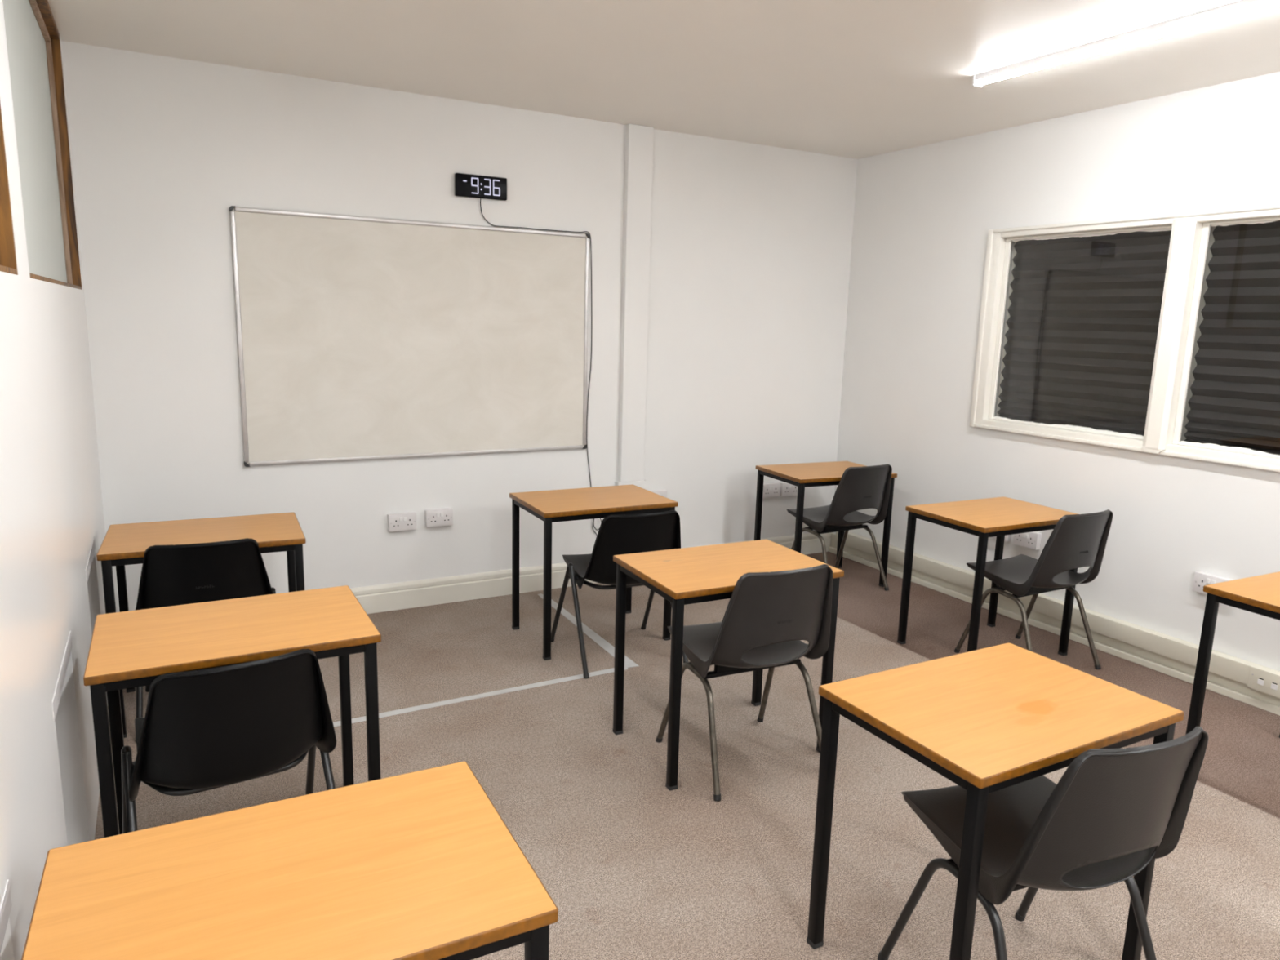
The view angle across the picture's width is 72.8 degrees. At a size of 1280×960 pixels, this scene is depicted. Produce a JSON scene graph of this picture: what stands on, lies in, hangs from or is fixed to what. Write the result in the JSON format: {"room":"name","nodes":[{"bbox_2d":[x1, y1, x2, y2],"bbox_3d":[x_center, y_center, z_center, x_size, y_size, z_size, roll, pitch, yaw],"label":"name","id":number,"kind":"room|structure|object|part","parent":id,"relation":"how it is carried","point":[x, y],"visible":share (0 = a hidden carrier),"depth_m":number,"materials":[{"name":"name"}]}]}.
{"room":"classroom","nodes":[
{"label":"classroom","id":0,"kind":"room"},
{"bbox_2d":[0,0,107,959],"bbox_3d":[-0.373,0.244,0.029,0.150,2.630,8.725,-4,12,-29],"label":"wall","id":1,"kind":"structure","parent":0,"point":[51,512],"depth_m":1.96,"materials":[{"name":"white paint"}]},
{"bbox_2d":[0,879,11,953],"bbox_3d":[-0.859,0.685,1.134,0.002,0.045,0.500,-4,12,-29],"label":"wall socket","id":2,"kind":"structure","parent":1,"relation":"attached to","point":[6,906],"depth_m":1.30,"materials":[{"name":"white plastic"}]},
{"bbox_2d":[0,103,17,275],"bbox_3d":[-1.013,-0.809,1.151,0.055,1.001,1.535,-4,12,-29],"label":"window","id":3,"kind":"structure","parent":1,"relation":"in","point":[8,264],"depth_m":1.88,"materials":[{"name":"brown wood"}]},
{"bbox_2d":[2,0,81,289],"bbox_3d":[-1.929,-1.137,2.780,0.055,1.001,1.830,-4,12,-29],"label":"window","id":4,"kind":"structure","parent":1,"relation":"in","point":[32,33],"depth_m":3.07,"materials":[{"name":"brown wood"}]},
{"bbox_2d":[52,631,71,721],"bbox_3d":[-1.436,0.478,2.160,0.002,0.045,0.500,-4,12,-29],"label":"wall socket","id":5,"kind":"structure","parent":1,"relation":"attached to","point":[55,701],"depth_m":2.12,"materials":[{"name":"white plastic"}]},
{"bbox_2d":[85,536,95,582],"bbox_3d":[-1.984,0.282,3.134,0.002,0.045,0.500,-4,12,-29],"label":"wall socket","id":6,"kind":"structure","parent":1,"relation":"attached to","point":[93,545],"depth_m":3.11,"materials":[{"name":"white plastic"}]},
{"bbox_2d":[62,40,857,612],"bbox_3d":[-1.448,-0.602,4.423,6.982,2.630,0.150,-4,12,-29],"label":"wall","id":7,"kind":"structure","parent":0,"point":[750,253],"depth_m":4.52,"materials":[{"name":"white paint"}]},
{"bbox_2d":[387,511,417,532],"bbox_3d":[-1.256,0.221,4.585,0.146,0.090,0.040,-4,12,-29],"label":"wall socket","id":8,"kind":"object","parent":7,"relation":"attached to","point":[401,521],"visible":1,"depth_m":4.57,"materials":[{"name":"white plastic"}]},
{"bbox_2d":[229,205,590,466],"bbox_3d":[-1.092,-0.715,4.496,1.816,1.206,0.026,-4,12,-29],"label":"whiteboard","id":9,"kind":"object","parent":7,"relation":"attached to","point":[359,338],"visible":1,"depth_m":4.43,"materials":[{"name":"plastic"}]},
{"bbox_3d":[-1.877,-0.657,4.068,0.021,1.162,0.023,-4,12,-29],"label":"frame rail","id":10,"kind":"part","parent":9,"relation":"part of","materials":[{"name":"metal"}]},
{"bbox_3d":[-1.077,-1.296,4.390,1.772,0.021,0.023,-4,12,-29],"label":"frame rail","id":11,"kind":"part","parent":9,"relation":"part of","materials":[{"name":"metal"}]},
{"bbox_3d":[-1.109,-0.135,4.605,1.772,0.021,0.023,-4,12,-29],"label":"frame rail","id":12,"kind":"part","parent":9,"relation":"part of","materials":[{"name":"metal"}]},
{"bbox_3d":[-0.309,-0.774,4.927,0.021,1.162,0.023,-4,12,-29],"label":"frame rail","id":13,"kind":"part","parent":9,"relation":"part of","materials":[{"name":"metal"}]},
{"bbox_2d":[424,507,453,527],"bbox_3d":[-1.083,0.202,4.679,0.146,0.090,0.040,-4,12,-29],"label":"wall socket","id":14,"kind":"object","parent":7,"relation":"attached to","point":[437,517],"visible":1,"depth_m":4.66,"materials":[{"name":"white plastic"}]},
{"bbox_2d":[454,173,506,200],"bbox_3d":[-0.821,-1.515,4.486,0.275,0.112,0.030,-4,12,-29],"label":"digital clock","id":15,"kind":"object","parent":7,"relation":"attached to","point":[468,185],"visible":1,"depth_m":4.47,"materials":[{"name":"black plastic"}]},
{"bbox_2d":[480,198,601,535],"bbox_3d":[-0.530,-0.552,4.846,0.742,1.905,0.020,-4,12,-29],"label":"cable","id":16,"kind":"object","parent":15,"relation":"hanging from","point":[480,198],"visible":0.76,"depth_m":4.92,"materials":[{"name":"grey plastic"}]},
{"bbox_2d":[350,532,831,613],"bbox_3d":[-0.554,0.568,5.062,4.316,0.145,0.020,-4,12,-29],"label":"baseboard","id":17,"kind":"structure","parent":7,"relation":"attached to","point":[435,591],"depth_m":4.83,"materials":[{"name":"white paint"}]},
{"bbox_2d":[614,480,646,489],"bbox_3d":[-0.062,0.235,5.254,0.193,0.467,0.050,-4,12,-29],"label":"trim","id":18,"kind":"structure","parent":7,"relation":"attached to","point":[642,484],"depth_m":5.20,"materials":[{"name":"white paint"}]},
{"bbox_2d":[617,124,653,481],"bbox_3d":[-0.028,-0.987,5.032,0.158,2.017,0.042,-4,12,-29],"label":"pipe boxing","id":19,"kind":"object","parent":7,"relation":"attached to","point":[638,164],"depth_m":5.00,"materials":[{"name":"white paint"}]},
{"bbox_2d":[649,489,666,497],"bbox_3d":[0.096,0.111,5.324,0.146,0.090,0.040,-4,12,-29],"label":"wall socket","id":20,"kind":"object","parent":7,"relation":"attached to","point":[661,492],"visible":0.15,"depth_m":5.32,"materials":[{"name":"white plastic"}]},
{"bbox_2d":[762,482,780,497],"bbox_3d":[0.861,0.068,5.745,0.146,0.090,0.040,-4,12,-29],"label":"wall socket","id":21,"kind":"object","parent":7,"relation":"attached to","point":[770,490],"visible":0.81,"depth_m":5.73,"materials":[{"name":"white plastic"}]},
{"bbox_2d":[779,482,797,496],"bbox_3d":[1.005,0.059,5.825,0.146,0.090,0.040,-4,12,-29],"label":"wall socket","id":22,"kind":"object","parent":7,"relation":"attached to","point":[786,489],"visible":0.8,"depth_m":5.80,"materials":[{"name":"white plastic"}]},
{"bbox_2d":[47,0,1279,159],"bbox_3d":[0.707,-1.185,0.407,6.982,0.100,9.025,-4,12,-29],"label":"ceiling","id":23,"kind":"structure","parent":0,"point":[856,79],"depth_m":3.50,"materials":[{"name":"paint"}]},
{"bbox_2d":[972,0,1279,87],"bbox_3d":[1.809,-1.576,3.065,0.054,0.043,1.520,-4,12,-29],"label":"ceiling light","id":24,"kind":"object","parent":23,"relation":"attached to","point":[1242,7],"visible":1,"depth_m":3.11,"materials":[{"name":"white plastic"}]},
{"bbox_2d":[94,551,1279,959],"bbox_3d":[0.634,1.478,0.902,6.982,0.060,9.025,-4,12,-29],"label":"floor","id":25,"kind":"structure","parent":0,"point":[633,867],"depth_m":2.95,"materials":[{"name":"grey carpet"}]},
{"bbox_2d":[96,512,306,737],"bbox_3d":[-1.716,0.547,3.476,0.690,0.703,0.488,-4,12,-26],"label":"desk","id":26,"kind":"object","parent":25,"relation":"on","point":[122,544],"visible":0.7,"depth_m":3.37,"materials":[{"name":"brown wood"}]},
{"bbox_3d":[-1.907,0.609,3.146,0.030,0.669,0.030,-4,12,-26],"label":"leg","id":27,"kind":"part","parent":26,"relation":"part of","materials":[{"name":"black metal"}]},
{"bbox_3d":[-2.098,0.532,3.530,0.030,0.669,0.030,-4,12,-26],"label":"leg","id":28,"kind":"part","parent":26,"relation":"part of","materials":[{"name":"black metal"}]},
{"bbox_3d":[-1.611,0.275,3.224,0.608,0.026,0.025,-4,12,-26],"label":"rail","id":29,"kind":"part","parent":26,"relation":"part of","materials":[{"name":"black metal"}]},
{"bbox_3d":[-1.526,0.496,3.808,0.030,0.669,0.030,-4,12,-26],"label":"leg","id":30,"kind":"part","parent":26,"relation":"part of","materials":[{"name":"black metal"}]},
{"bbox_3d":[-1.334,0.573,3.424,0.030,0.669,0.030,-4,12,-26],"label":"leg","id":31,"kind":"part","parent":26,"relation":"part of","materials":[{"name":"black metal"}]},
{"bbox_2d":[135,537,275,742],"bbox_3d":[-1.693,0.546,3.411,0.521,0.741,0.530,-3,12,-25],"label":"chair","id":32,"kind":"object","parent":25,"relation":"on","point":[172,575],"visible":0.62,"depth_m":3.16,"materials":[{"name":"black plastic"}]},
{"bbox_3d":[-1.871,0.716,3.244,0.022,0.451,0.269,-3,11,-22],"label":"leg","id":33,"kind":"part","parent":32,"relation":"part of","materials":[{"name":"black metal"}]},
{"bbox_2d":[120,648,336,833],"bbox_3d":[-1.108,0.760,2.345,0.521,0.741,0.530,-6,13,-34],"label":"chair","id":34,"kind":"object","parent":25,"relation":"on","point":[203,730],"visible":0.99,"depth_m":2.13,"materials":[{"name":"black plastic"}]},
{"bbox_3d":[-1.390,0.891,2.351,0.023,0.458,0.247,-6,13,-37],"label":"leg","id":35,"kind":"part","parent":34,"relation":"part of","materials":[{"name":"black metal"}]},
{"bbox_3d":[-1.255,0.935,2.154,0.022,0.451,0.269,-5,12,-31],"label":"leg","id":36,"kind":"part","parent":34,"relation":"part of","materials":[{"name":"black metal"}]},
{"bbox_3d":[-0.990,0.852,2.617,0.023,0.458,0.247,-5,12,-30],"label":"leg","id":37,"kind":"part","parent":34,"relation":"part of","materials":[{"name":"black metal"}]},
{"bbox_3d":[-0.855,0.897,2.421,0.022,0.451,0.269,-6,13,-37],"label":"leg","id":38,"kind":"part","parent":34,"relation":"part of","materials":[{"name":"black metal"}]},
{"bbox_2d":[83,585,381,837],"bbox_3d":[-1.135,0.748,2.482,0.690,0.703,0.488,-4,12,-28],"label":"desk","id":39,"kind":"object","parent":25,"relation":"on","point":[130,649],"visible":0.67,"depth_m":2.37,"materials":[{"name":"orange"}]},
{"bbox_3d":[-1.312,0.811,2.144,0.030,0.669,0.030,-4,12,-28],"label":"leg","id":40,"kind":"part","parent":39,"relation":"part of","materials":[{"name":"black metal"}]},
{"bbox_3d":[-1.520,0.736,2.520,0.030,0.669,0.030,-4,12,-28],"label":"leg","id":41,"kind":"part","parent":39,"relation":"part of","materials":[{"name":"black metal"}]},
{"bbox_3d":[-1.022,0.475,2.235,0.608,0.026,0.025,-4,12,-28],"label":"rail","id":42,"kind":"part","parent":39,"relation":"part of","materials":[{"name":"black"}]},
{"bbox_3d":[-0.959,0.695,2.822,0.030,0.669,0.030,-4,12,-28],"label":"leg","id":43,"kind":"part","parent":39,"relation":"part of","materials":[{"name":"black metal"}]},
{"bbox_3d":[-0.751,0.770,2.446,0.030,0.669,0.030,-4,12,-28],"label":"leg","id":44,"kind":"part","parent":39,"relation":"part of","materials":[{"name":"black metal"}]},
{"bbox_2d":[21,760,558,959],"bbox_3d":[-0.547,0.963,1.411,0.690,0.703,0.488,-4,12,-27],"label":"desk","id":45,"kind":"object","parent":25,"relation":"on","point":[422,864],"visible":1,"depth_m":1.33,"materials":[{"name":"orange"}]},
{"bbox_3d":[-0.438,0.691,1.161,0.608,0.026,0.025,-4,12,-27],"label":"rail","id":46,"kind":"part","parent":45,"relation":"part of","materials":[{"name":"black metal"}]},
{"bbox_3d":[-0.164,0.987,1.367,0.030,0.669,0.030,-4,12,-27],"label":"leg","id":47,"kind":"part","parent":45,"relation":"part of","materials":[{"name":"black metal"}]},
{"bbox_2d":[333,666,628,726],"bbox_3d":[-0.862,0.918,3.525,1.850,0.001,0.048,-4,12,-29],"label":"tape","id":48,"kind":"object","parent":25,"relation":"on","point":[610,670],"visible":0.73,"depth_m":3.63,"materials":[{"name":"white plastic"}]},
{"bbox_2d":[537,593,639,667],"bbox_3d":[-0.305,0.756,4.479,0.060,0.001,1.167,-4,12,-28],"label":"tape","id":49,"kind":"object","parent":25,"relation":"on","point":[596,637],"visible":0.85,"depth_m":4.33,"materials":[{"name":"white plastic"}]},
{"bbox_2d":[509,484,678,660],"bbox_3d":[-0.241,0.432,4.316,0.690,0.703,0.488,-4,12,-27],"label":"desk","id":50,"kind":"object","parent":25,"relation":"on","point":[550,506],"visible":0.95,"depth_m":4.17,"materials":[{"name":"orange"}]},
{"bbox_3d":[-0.625,0.418,4.362,0.030,0.669,0.030,-4,12,-27],"label":"leg","id":51,"kind":"part","parent":50,"relation":"part of","materials":[{"name":"black metal"}]},
{"bbox_3d":[-0.518,0.140,4.112,0.025,0.026,0.406,-4,12,-27],"label":"rail","id":52,"kind":"part","parent":50,"relation":"part of","materials":[{"name":"black"}]},
{"bbox_3d":[-0.425,0.494,3.982,0.030,0.669,0.030,-4,12,-27],"label":"leg","id":53,"kind":"part","parent":50,"relation":"part of","materials":[{"name":"black metal"}]},
{"bbox_3d":[-0.132,0.159,4.066,0.608,0.026,0.025,-4,12,-27],"label":"rail","id":54,"kind":"part","parent":50,"relation":"part of","materials":[{"name":"black metal"}]},
{"bbox_3d":[-0.058,0.379,4.652,0.030,0.669,0.030,-4,12,-27],"label":"leg","id":55,"kind":"part","parent":50,"relation":"part of","materials":[{"name":"black metal"}]},
{"bbox_3d":[0.142,0.455,4.272,0.030,0.669,0.030,-4,12,-27],"label":"leg","id":56,"kind":"part","parent":50,"relation":"part of","materials":[{"name":"black metal"}]},
{"bbox_2d":[551,510,688,678],"bbox_3d":[-0.095,0.465,4.078,0.521,0.741,0.530,-3,12,-24],"label":"chair","id":57,"kind":"object","parent":25,"relation":"on","point":[617,535],"visible":0.66,"depth_m":3.85,"materials":[{"name":"black plastic"}]},
{"bbox_3d":[-0.376,0.588,4.130,0.024,0.458,0.247,-4,12,-27],"label":"leg","id":58,"kind":"part","parent":57,"relation":"part of","materials":[{"name":"black metal"}]},
{"bbox_3d":[-0.276,0.635,3.914,0.022,0.451,0.269,-3,11,-21],"label":"leg","id":59,"kind":"part","parent":57,"relation":"part of","materials":[{"name":"black"}]},
{"bbox_3d":[0.063,0.563,4.327,0.023,0.458,0.247,-3,11,-21],"label":"leg","id":60,"kind":"part","parent":57,"relation":"part of","materials":[{"name":"black metal"}]},
{"bbox_3d":[0.163,0.610,4.112,0.022,0.451,0.269,-4,12,-27],"label":"leg","id":61,"kind":"part","parent":57,"relation":"part of","materials":[{"name":"black"}]},
{"bbox_2d":[612,539,844,791],"bbox_3d":[0.306,0.649,3.229,0.690,0.703,0.488,-4,12,-26],"label":"desk","id":62,"kind":"object","parent":25,"relation":"on","point":[682,576],"visible":0.87,"depth_m":3.13,"materials":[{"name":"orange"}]},
{"bbox_3d":[-0.076,0.634,3.280,0.030,0.669,0.030,-4,12,-26],"label":"leg","id":63,"kind":"part","parent":62,"relation":"part of","materials":[{"name":"black metal"}]},
{"bbox_3d":[0.027,0.356,3.029,0.025,0.026,0.406,-4,12,-26],"label":"rail","id":64,"kind":"part","parent":62,"relation":"part of","materials":[{"name":"black metal"}]},
{"bbox_3d":[0.117,0.710,2.897,0.030,0.669,0.030,-4,12,-26],"label":"leg","id":65,"kind":"part","parent":62,"relation":"part of","materials":[{"name":"black metal"}]},
{"bbox_3d":[0.495,0.597,3.562,0.030,0.669,0.030,-4,12,-26],"label":"leg","id":66,"kind":"part","parent":62,"relation":"part of","materials":[{"name":"black metal"}]},
{"bbox_3d":[0.412,0.376,2.978,0.608,0.026,0.025,-4,12,-26],"label":"rail","id":67,"kind":"part","parent":62,"relation":"part of","materials":[{"name":"black metal"}]},
{"bbox_3d":[0.689,0.673,3.179,0.030,0.669,0.030,-4,12,-26],"label":"leg","id":68,"kind":"part","parent":62,"relation":"part of","materials":[{"name":"black metal"}]},
{"bbox_2d":[655,564,832,800],"bbox_3d":[0.384,0.635,3.104,0.486,0.785,0.499,-3,12,-25],"label":"chair","id":69,"kind":"object","parent":25,"relation":"on","point":[766,617],"visible":0.93,"depth_m":2.90,"materials":[{"name":"grey plastic"}]},
{"bbox_3d":[0.137,0.823,3.169,0.032,0.372,0.229,-5,12,-32],"label":"leg","id":70,"kind":"part","parent":69,"relation":"part of","materials":[{"name":"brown metal"}]},
{"bbox_3d":[0.234,0.866,2.963,0.032,0.370,0.242,-2,11,-18],"label":"leg","id":71,"kind":"part","parent":69,"relation":"part of","materials":[{"name":"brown metal"}]},
{"bbox_3d":[0.512,0.801,3.342,0.032,0.372,0.229,-2,11,-17],"label":"leg","id":72,"kind":"part","parent":69,"relation":"part of","materials":[{"name":"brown metal"}]},
{"bbox_3d":[0.610,0.844,3.136,0.032,0.370,0.242,-5,12,-32],"label":"leg","id":73,"kind":"part","parent":69,"relation":"part of","materials":[{"name":"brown metal"}]},
{"bbox_2d":[754,461,897,586],"bbox_3d":[1.113,0.283,5.316,0.690,0.703,0.488,-3,12,-24],"label":"desk","id":74,"kind":"object","parent":25,"relation":"on","point":[803,475],"visible":0.66,"depth_m":5.22,"materials":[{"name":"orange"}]},
{"bbox_3d":[0.733,0.265,5.383,0.030,0.669,0.030,-3,12,-24],"label":"leg","id":75,"kind":"part","parent":74,"relation":"part of","materials":[{"name":"black metal"}]},
{"bbox_3d":[0.828,-0.012,5.128,0.025,0.026,0.406,-3,12,-24],"label":"rail","id":76,"kind":"part","parent":74,"relation":"part of","materials":[{"name":"black"}]},
{"bbox_3d":[0.910,0.342,4.992,0.030,0.669,0.030,-3,12,-24],"label":"leg","id":77,"kind":"part","parent":74,"relation":"part of","materials":[{"name":"black metal"}]},
{"bbox_3d":[1.211,0.011,5.060,0.608,0.026,0.025,-3,12,-24],"label":"rail","id":78,"kind":"part","parent":74,"relation":"part of","materials":[{"name":"black metal"}]},
{"bbox_3d":[1.316,0.233,5.640,0.030,0.669,0.030,-3,12,-24],"label":"leg","id":79,"kind":"part","parent":74,"relation":"part of","materials":[{"name":"black metal"}]},
{"bbox_3d":[1.493,0.310,5.249,0.030,0.669,0.030,-3,12,-24],"label":"leg","id":80,"kind":"part","parent":74,"relation":"part of","materials":[{"name":"black metal"}]},
{"bbox_2d":[786,463,892,591],"bbox_3d":[1.195,0.264,5.220,0.486,0.785,0.499,-5,12,-31],"label":"chair","id":81,"kind":"object","parent":25,"relation":"on","point":[864,487],"visible":0.96,"depth_m":5.04,"materials":[{"name":"black plastic"}]},
{"bbox_3d":[0.946,0.457,5.260,0.032,0.372,0.229,-7,13,-38],"label":"leg","id":82,"kind":"part","parent":81,"relation":"part of","materials":[{"name":"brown metal"}]},
{"bbox_3d":[1.065,0.497,5.065,0.032,0.370,0.242,-3,11,-23],"label":"leg","id":83,"kind":"part","parent":81,"relation":"part of","materials":[{"name":"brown metal"}]},
{"bbox_3d":[1.301,0.427,5.471,0.032,0.372,0.229,-3,11,-23],"label":"leg","id":84,"kind":"part","parent":81,"relation":"part of","materials":[{"name":"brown metal"}]},
{"bbox_3d":[1.420,0.468,5.276,0.032,0.370,0.242,-7,13,-38],"label":"leg","id":85,"kind":"part","parent":81,"relation":"part of","materials":[{"name":"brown metal"}]},
{"bbox_2d":[897,496,1077,656],"bbox_3d":[1.709,0.495,4.258,0.690,0.703,0.488,-4,12,-27],"label":"desk","id":86,"kind":"object","parent":25,"relation":"on","point":[998,517],"visible":0.77,"depth_m":4.18,"materials":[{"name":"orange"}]},
{"bbox_3d":[1.326,0.481,4.306,0.030,0.669,0.030,-4,12,-27],"label":"leg","id":87,"kind":"part","parent":86,"relation":"part of","materials":[{"name":"black metal"}]},
{"bbox_3d":[1.431,0.203,4.056,0.025,0.026,0.406,-4,12,-27],"label":"rail","id":88,"kind":"part","parent":86,"relation":"part of","materials":[{"name":"black"}]},
{"bbox_3d":[1.523,0.557,3.925,0.030,0.669,0.030,-4,12,-27],"label":"leg","id":89,"kind":"part","parent":86,"relation":"part of","materials":[{"name":"black metal"}]},
{"bbox_3d":[1.894,0.443,4.593,0.030,0.669,0.030,-4,12,-27],"label":"leg","id":90,"kind":"part","parent":86,"relation":"part of","materials":[{"name":"black metal"}]},
{"bbox_3d":[1.817,0.223,4.008,0.608,0.026,0.025,-4,12,-27],"label":"rail","id":91,"kind":"part","parent":86,"relation":"part of","materials":[{"name":"black"}]},
{"bbox_3d":[2.092,0.520,4.212,0.030,0.669,0.030,-4,12,-27],"label":"leg","id":92,"kind":"part","parent":86,"relation":"part of","materials":[{"name":"black metal"}]},
{"bbox_2d":[806,642,1184,959],"bbox_3d":[0.844,0.867,2.134,0.690,0.703,0.488,-4,12,-28],"label":"desk","id":93,"kind":"object","parent":25,"relation":"on","point":[991,719],"visible":0.91,"depth_m":2.01,"materials":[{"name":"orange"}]},
{"bbox_3d":[0.460,0.855,2.171,0.030,0.669,0.030,-4,12,-28],"label":"leg","id":94,"kind":"part","parent":93,"relation":"part of","materials":[{"name":"black metal"}]},
{"bbox_3d":[0.571,0.576,1.924,0.025,0.026,0.406,-4,12,-28],"label":"rail","id":95,"kind":"part","parent":93,"relation":"part of","materials":[{"name":"black metal"}]},
{"bbox_3d":[0.669,0.930,1.796,0.030,0.669,0.030,-4,12,-28],"label":"leg","id":96,"kind":"part","parent":93,"relation":"part of","materials":[{"name":"black metal"}]},
{"bbox_3d":[0.958,0.594,1.887,0.608,0.026,0.025,-4,12,-28],"label":"rail","id":97,"kind":"part","parent":93,"relation":"part of","materials":[{"name":"black metal"}]},
{"bbox_3d":[1.228,0.889,2.100,0.030,0.669,0.030,-4,12,-28],"label":"leg","id":98,"kind":"part","parent":93,"relation":"part of","materials":[{"name":"black metal"}]},
{"bbox_2d":[954,509,1112,669],"bbox_3d":[1.877,0.490,4.108,0.486,0.785,0.499,-4,12,-29],"label":"chair","id":99,"kind":"object","parent":25,"relation":"on","point":[1076,540],"visible":0.98,"depth_m":3.94,"materials":[{"name":"black plastic"}]},
{"bbox_3d":[1.629,0.680,4.157,0.032,0.372,0.229,-6,13,-36],"label":"leg","id":100,"kind":"part","parent":99,"relation":"part of","materials":[{"name":"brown metal"}]},
{"bbox_3d":[1.741,0.722,3.958,0.032,0.370,0.242,-3,11,-22],"label":"leg","id":101,"kind":"part","parent":99,"relation":"part of","materials":[{"name":"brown metal"}]},
{"bbox_3d":[1.991,0.653,4.355,0.032,0.372,0.229,-3,11,-21],"label":"leg","id":102,"kind":"part","parent":99,"relation":"part of","materials":[{"name":"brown metal"}]},
{"bbox_3d":[2.103,0.695,4.156,0.032,0.370,0.242,-6,13,-36],"label":"leg","id":103,"kind":"part","parent":99,"relation":"part of","materials":[{"name":"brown metal"}]},
{"bbox_2d":[877,726,1208,959],"bbox_3d":[0.917,0.858,1.988,0.486,0.785,0.499,-3,11,-22],"label":"chair","id":104,"kind":"object","parent":25,"relation":"on","point":[1112,812],"visible":0.8,"depth_m":1.79,"materials":[{"name":"grey plastic"}]},
{"bbox_3d":[0.671,1.043,2.065,0.032,0.372,0.229,-4,12,-29],"label":"leg","id":105,"kind":"part","parent":104,"relation":"part of","materials":[{"name":"black metal"}]},
{"bbox_3d":[0.757,1.086,1.854,0.032,0.370,0.242,-1,11,-15],"label":"leg","id":106,"kind":"part","parent":104,"relation":"part of","materials":[{"name":"black metal"}]},
{"bbox_3d":[1.055,1.025,2.219,0.032,0.372,0.229,-1,11,-14],"label":"leg","id":107,"kind":"part","parent":104,"relation":"part of","materials":[{"name":"black metal"}]},
{"bbox_3d":[1.142,1.068,2.008,0.032,0.370,0.242,-4,12,-29],"label":"leg","id":108,"kind":"part","parent":104,"relation":"part of","materials":[{"name":"black metal"}]},
{"bbox_2d":[1185,571,1279,737],"bbox_3d":[2.384,0.739,3.049,0.690,0.703,0.488,-4,12,-26],"label":"desk","id":109,"kind":"object","parent":25,"relation":"on","point":[1258,594],"visible":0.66,"depth_m":3.05,"materials":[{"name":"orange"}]},
{"bbox_3d":[2.001,0.724,3.100,0.030,0.669,0.030,-4,12,-26],"label":"leg","id":110,"kind":"part","parent":109,"relation":"part of","materials":[{"name":"black metal"}]},
{"bbox_3d":[2.106,0.446,2.849,0.025,0.026,0.406,-4,12,-26],"label":"rail","id":111,"kind":"part","parent":109,"relation":"part of","materials":[{"name":"black metal"}]},
{"bbox_2d":[832,71,1279,671],"bbox_3d":[3.584,-0.050,2.195,0.220,2.630,8.725,-4,12,-29],"label":"wall","id":112,"kind":"structure","parent":0,"point":[924,215],"depth_m":4.50,"materials":[{"name":"white paint"}]},
{"bbox_2d":[991,534,1011,541],"bbox_3d":[2.004,0.284,4.854,0.040,0.090,0.146,-4,12,-29],"label":"wall socket","id":113,"kind":"object","parent":112,"relation":"attached to","point":[1007,538],"visible":0.1,"depth_m":4.80,"materials":[{"name":"white plastic"}]},
{"bbox_2d":[1013,531,1041,550],"bbox_3d":[2.094,0.318,4.695,0.040,0.090,0.146,-4,12,-29],"label":"wall socket","id":114,"kind":"object","parent":112,"relation":"attached to","point":[1032,540],"visible":0.89,"depth_m":4.67,"materials":[{"name":"white plastic"}]},
{"bbox_2d":[827,532,1279,715],"bbox_3d":[3.436,1.187,2.361,0.042,0.130,8.725,-4,12,-29],"label":"baseboard","id":115,"kind":"structure","parent":112,"relation":"attached to","point":[1226,686],"depth_m":4.35,"materials":[{"name":"white wood"}]},
{"bbox_2d":[835,531,1279,684],"bbox_3d":[3.456,1.130,2.302,0.056,0.088,8.625,-4,12,-29],"label":"trim","id":116,"kind":"structure","parent":112,"relation":"attached to","point":[1235,668],"depth_m":4.32,"materials":[{"name":"beige plastic"}]},
{"bbox_2d":[969,204,1279,471],"bbox_3d":[2.467,-0.652,3.938,0.095,1.087,2.215,-4,12,-29],"label":"window","id":117,"kind":"structure","parent":112,"relation":"in","point":[1190,231],"depth_m":4.00,"materials":[{"name":"white paint"}]},
{"bbox_2d":[997,230,1171,435],"bbox_3d":[2.258,-0.757,4.447,0.031,0.974,0.889,-4,12,-29],"label":"blind","id":118,"kind":"object","parent":117,"relation":"attached to","point":[1084,312],"visible":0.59,"depth_m":4.42,"materials":[{"name":"black fabric"}]},
{"bbox_2d":[1183,220,1279,454],"bbox_3d":[2.779,-0.571,3.520,0.031,0.974,0.983,-4,12,-29],"label":"blind","id":119,"kind":"object","parent":117,"relation":"attached to","point":[1234,401],"visible":0.98,"depth_m":3.79,"materials":[{"name":"grey fabric"}]},
{"bbox_2d":[996,226,1275,454],"bbox_3d":[2.553,-0.659,3.985,0.010,1.007,2.065,-4,12,-29],"label":"trim","id":120,"kind":"structure","parent":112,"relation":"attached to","point":[1206,271],"depth_m":4.00,"materials":[{"name":"white paint"}]},
{"bbox_2d":[1192,571,1233,594],"bbox_3d":[2.555,0.470,3.873,0.040,0.090,0.146,-4,12,-29],"label":"wall socket","id":121,"kind":"object","parent":112,"relation":"attached to","point":[1202,579],"visible":0.63,"depth_m":3.89,"materials":[{"name":"white plastic"}]},
{"bbox_2d":[1247,666,1279,697],"bbox_3d":[2.652,0.856,3.661,0.014,0.095,0.146,-4,12,-29],"label":"outlet","id":122,"kind":"object","parent":112,"relation":"attached to","point":[1261,680],"visible":1,"depth_m":3.67,"materials":[{"name":"beige plastic"}]}
]}

